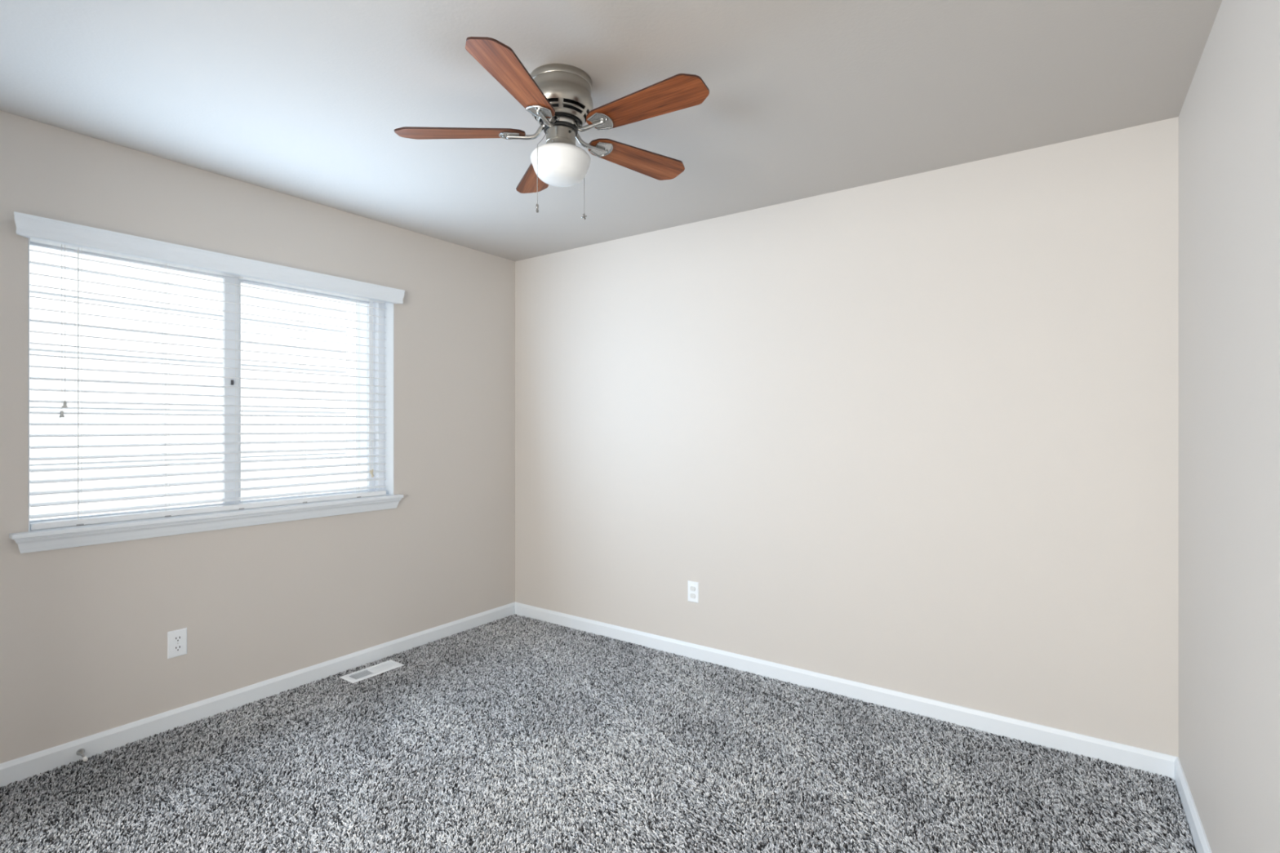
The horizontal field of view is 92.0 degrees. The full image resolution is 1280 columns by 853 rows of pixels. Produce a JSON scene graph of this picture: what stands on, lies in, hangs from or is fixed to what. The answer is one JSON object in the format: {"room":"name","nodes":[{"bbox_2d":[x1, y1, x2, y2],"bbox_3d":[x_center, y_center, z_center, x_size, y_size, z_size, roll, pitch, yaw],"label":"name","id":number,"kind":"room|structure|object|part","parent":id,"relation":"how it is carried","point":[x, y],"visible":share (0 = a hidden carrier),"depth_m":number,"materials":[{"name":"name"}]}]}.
{"room":"empty bedroom","nodes":[
{"label":"empty bedroom","id":0,"kind":"room"},
{"bbox_2d":[0,110,515,764],"bbox_3d":[-1.827,0.084,3.060,0.150,2.490,3.420,0,0,35],"label":"wall","id":1,"kind":"structure","parent":0,"point":[84,629],"depth_m":2.89,"materials":[{"name":"grey paint"}]},
{"bbox_2d":[167,627,186,658],"bbox_3d":[-2.001,0.942,2.676,0.008,0.115,0.071,0,0,35],"label":"electrical outlet","id":2,"kind":"object","parent":1,"relation":"attached to","point":[176,639],"visible":1,"depth_m":2.67,"materials":[{"name":"white plastic"}]},
{"bbox_2d":[173,644,182,652],"bbox_3d":[-1.999,0.962,2.675,0.002,0.029,0.034,0,0,35],"label":"receptacle","id":3,"kind":"object","parent":2,"relation":"attached to","point":[176,647],"depth_m":2.67,"materials":[{"name":"white plastic"}]},
{"bbox_2d":[173,635,182,642],"bbox_3d":[-1.999,0.921,2.675,0.002,0.029,0.034,0,0,35],"label":"receptacle","id":4,"kind":"object","parent":2,"relation":"attached to","point":[176,638],"depth_m":2.67,"materials":[{"name":"white plastic"}]},
{"bbox_2d":[8,211,404,553],"bbox_3d":[-1.882,-0.152,2.937,0.198,1.245,1.600,0,0,35],"label":"window","id":5,"kind":"structure","parent":1,"relation":"in","point":[28,226],"depth_m":2.90,"materials":[{"name":"white paint"}]},
{"bbox_3d":[-2.135,-0.164,2.661,0.022,1.084,0.728,0,0,35],"label":"sash","id":6,"kind":"part","parent":5,"relation":"part of","materials":[{"name":"white plastic"}]},
{"bbox_3d":[-1.865,0.402,2.919,0.150,0.018,1.589,0,0,35],"label":"sill","id":7,"kind":"part","parent":5,"relation":"part of","materials":[{"name":"white paint"}]},
{"bbox_3d":[-1.829,0.441,2.899,0.030,0.059,1.580,0,0,35],"label":"apron moulding","id":8,"kind":"part","parent":5,"relation":"part of","materials":[{"name":"white paint"}]},
{"bbox_2d":[30,238,386,530],"bbox_3d":[-1.874,-0.163,2.924,0.077,1.110,1.466,0,0,35],"label":"window blind","id":9,"kind":"object","parent":5,"relation":"attached to","point":[120,517],"visible":0.93,"depth_m":2.74,"materials":[{"name":"white plastic"}]},
{"bbox_3d":[-2.227,-0.379,2.381,0.004,0.644,0.002,0,0,35],"label":"pull cord","id":10,"kind":"part","parent":9,"relation":"part of","materials":[{"name":"white fabric"}]},
{"bbox_3d":[-2.221,-0.397,2.389,0.004,0.607,0.002,0,0,35],"label":"pull cord","id":11,"kind":"part","parent":9,"relation":"part of","materials":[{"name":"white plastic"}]},
{"bbox_3d":[-2.223,-0.166,2.446,0.054,1.070,0.009,0,0,35],"label":"ladder cord","id":12,"kind":"part","parent":9,"relation":"part of","materials":[{"name":"white fabric"}]},
{"bbox_3d":[-2.057,-0.166,2.681,0.054,1.070,0.009,0,0,35],"label":"ladder cord","id":13,"kind":"part","parent":9,"relation":"part of","materials":[{"name":"white fabric"}]},
{"bbox_3d":[-1.883,0.381,2.929,0.052,0.023,1.462,0,0,35],"label":"rail","id":14,"kind":"part","parent":9,"relation":"part of","materials":[{"name":"white plastic"}]},
{"bbox_3d":[-1.891,-0.166,2.917,0.054,1.070,0.009,0,0,35],"label":"ladder cord","id":15,"kind":"part","parent":9,"relation":"part of","materials":[{"name":"white fabric"}]},
{"bbox_3d":[-1.723,-0.166,3.156,0.054,1.070,0.009,0,0,35],"label":"ladder cord","id":16,"kind":"part","parent":9,"relation":"part of","materials":[{"name":"white fabric"}]},
{"bbox_3d":[-1.557,-0.166,3.392,0.054,1.070,0.009,0,0,35],"label":"ladder cord","id":17,"kind":"part","parent":9,"relation":"part of","materials":[{"name":"white fabric"}]},
{"bbox_3d":[-1.494,-0.227,3.421,0.005,0.948,0.002,0,0,35],"label":"tilt cord","id":18,"kind":"part","parent":9,"relation":"part of","materials":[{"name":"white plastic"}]},
{"bbox_3d":[-1.485,-0.229,3.432,0.008,0.943,0.003,0,0,35],"label":"tilt cord","id":19,"kind":"part","parent":9,"relation":"part of","materials":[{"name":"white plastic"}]},
{"bbox_3d":[-1.822,-0.736,2.899,0.043,0.078,1.594,0,0,35],"label":"header moulding","id":20,"kind":"part","parent":5,"relation":"part of","materials":[{"name":"white paint"}]},
{"bbox_3d":[-1.756,-0.164,3.251,0.024,1.084,0.768,0,0,35],"label":"sash","id":21,"kind":"part","parent":5,"relation":"part of","materials":[{"name":"white plastic"}]},
{"bbox_3d":[-1.932,-0.163,2.978,0.063,1.110,1.497,0,0,35],"label":"frame","id":22,"kind":"part","parent":5,"relation":"part of","materials":[{"name":"white plastic"}]},
{"bbox_2d":[0,601,515,786],"bbox_3d":[-1.760,1.268,3.013,0.014,0.090,3.120,0,0,35],"label":"baseboard","id":23,"kind":"structure","parent":1,"relation":"attached to","point":[19,769],"depth_m":2.80,"materials":[{"name":"white paint"}]},
{"bbox_2d":[75,748,88,761],"bbox_3d":[-2.151,1.272,2.388,0.072,0.030,0.026,0,0,35],"label":"door stop","id":24,"kind":"object","parent":23,"relation":"attached to","point":[80,752],"visible":1,"depth_m":2.39,"materials":[{"name":"silver metal"}]},
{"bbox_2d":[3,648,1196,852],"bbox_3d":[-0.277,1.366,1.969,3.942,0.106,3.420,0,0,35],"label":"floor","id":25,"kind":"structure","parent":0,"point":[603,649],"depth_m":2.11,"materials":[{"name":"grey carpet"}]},
{"bbox_2d":[340,659,404,683],"bbox_3d":[-1.413,1.302,3.271,0.126,0.019,0.292,0,0,35],"label":"floor vent","id":26,"kind":"object","parent":25,"relation":"in","point":[367,673],"visible":0.99,"depth_m":3.26,"materials":[{"name":"white plastic"}]},
{"bbox_2d":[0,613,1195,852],"bbox_3d":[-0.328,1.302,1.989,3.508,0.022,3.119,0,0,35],"label":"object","id":27,"kind":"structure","parent":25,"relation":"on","point":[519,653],"depth_m":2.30,"materials":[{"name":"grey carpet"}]},
{"bbox_2d":[0,0,1222,261],"bbox_3d":[-0.277,-1.216,1.969,3.942,0.150,3.420,0,0,35],"label":"ceiling","id":28,"kind":"structure","parent":0,"point":[306,100],"depth_m":2.09,"materials":[{"name":"grey paint"}]},
{"bbox_2d":[394,36,709,219],"bbox_3d":[-0.230,-0.911,2.034,0.993,0.461,1.029,0,0,35],"label":"ceiling fan","id":29,"kind":"object","parent":28,"relation":"hanging from","point":[558,97],"visible":1,"depth_m":1.97,"materials":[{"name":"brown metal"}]},
{"bbox_3d":[-0.587,-0.961,2.032,0.416,0.006,0.131,-1,11,-3],"label":"blade","id":30,"kind":"part","parent":29,"relation":"part of","materials":[{"name":"brown wood"}]},
{"bbox_3d":[-0.346,-0.965,1.736,0.131,0.006,0.416,11,4,15],"label":"blade","id":31,"kind":"part","parent":29,"relation":"part of","materials":[{"name":"brown wood"}]},
{"bbox_3d":[-0.380,-0.965,2.353,0.131,0.006,0.416,-13,4,-21],"label":"blade","id":32,"kind":"part","parent":29,"relation":"part of","materials":[{"name":"brown wood"}]},
{"bbox_3d":[-0.315,-0.831,1.994,0.002,0.255,0.055,0,0,27],"label":"pull chain","id":33,"kind":"part","parent":29,"relation":"part of","materials":[{"name":"silver metal"}]},
{"bbox_3d":[-0.263,-0.862,2.050,0.198,0.119,0.198,0,0,35],"label":"lamp shade","id":34,"kind":"part","parent":29,"relation":"part of","materials":[{"name":"white glass"}]},
{"bbox_3d":[-0.263,-1.046,2.050,0.140,0.088,0.140,0,0,35],"label":"motor","id":35,"kind":"part","parent":29,"relation":"part of","materials":[{"name":"silver metal"}]},
{"bbox_3d":[-0.209,-0.842,2.104,0.052,0.229,0.002,0,0,-44],"label":"pull chain","id":36,"kind":"part","parent":29,"relation":"part of","materials":[{"name":"silver metal"}]},
{"bbox_3d":[-0.011,-0.971,2.255,0.416,0.006,0.131,0,-12,-39],"label":"blade","id":37,"kind":"part","parent":29,"relation":"part of","materials":[{"name":"brown wood"}]},
{"bbox_3d":[0.010,-0.971,1.874,0.416,0.006,0.131,0,-11,33],"label":"blade","id":38,"kind":"part","parent":29,"relation":"part of","materials":[{"name":"brown wood"}]},
{"bbox_2d":[515,116,1178,756],"bbox_3d":[0.603,0.084,3.349,3.492,2.490,0.150,0,0,35],"label":"wall","id":39,"kind":"structure","parent":0,"point":[916,434],"depth_m":2.85,"materials":[{"name":"grey paint"}]},
{"bbox_2d":[688,581,698,603],"bbox_3d":[0.297,0.933,3.466,0.071,0.115,0.011,0,0,35],"label":"wall plate","id":40,"kind":"object","parent":39,"relation":"attached to","point":[693,587],"visible":1,"depth_m":3.46,"materials":[{"name":"white plastic"}]},
{"bbox_2d":[689,592,695,598],"bbox_3d":[0.295,0.953,3.464,0.034,0.029,0.006,0,0,35],"label":"receptacle","id":41,"kind":"object","parent":40,"relation":"attached to","point":[692,595],"depth_m":3.46,"materials":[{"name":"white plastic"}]},
{"bbox_2d":[689,586,695,591],"bbox_3d":[0.296,0.912,3.466,0.034,0.029,0.002,0,0,35],"label":"receptacle","id":42,"kind":"object","parent":40,"relation":"attached to","point":[691,588],"depth_m":3.46,"materials":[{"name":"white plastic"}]},
{"bbox_2d":[515,601,1177,780],"bbox_3d":[0.556,1.268,3.282,3.492,0.090,0.014,0,0,35],"label":"baseboard","id":43,"kind":"structure","parent":39,"relation":"attached to","point":[1135,757],"depth_m":2.85,"materials":[{"name":"white paint"}]},
{"bbox_2d":[1178,0,1279,852],"bbox_3d":[1.169,0.084,0.951,0.150,2.490,3.422,0,0,34],"label":"wall","id":44,"kind":"structure","parent":0,"point":[1229,115],"depth_m":1.55,"materials":[{"name":"grey paint"}]},
{"bbox_2d":[1173,756,1212,852],"bbox_3d":[1.102,1.268,0.998,0.014,0.090,3.120,0,0,34],"label":"baseboard","id":45,"kind":"structure","parent":44,"relation":"attached to","point":[1201,843],"depth_m":2.00,"materials":[{"name":"white paint"}]},
{"label":"outside","id":46,"kind":"structure","parent":0,"visible":0},
{"bbox_2d":[356,458,366,490],"bbox_3d":[-13.195,1.974,12.971,29.849,0.150,50.000,0,0,35],"label":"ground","id":47,"kind":"structure","parent":46,"point":[362,468],"depth_m":24.39,"materials":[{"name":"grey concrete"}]},
{"bbox_2d":[30,245,355,520],"bbox_3d":[-7.636,-0.583,3.799,5.600,5.315,10.000,0,0,35],"label":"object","id":48,"kind":"structure","parent":47,"relation":"on","point":[37,291],"depth_m":4.94,"materials":[{"name":"white"}]}
]}

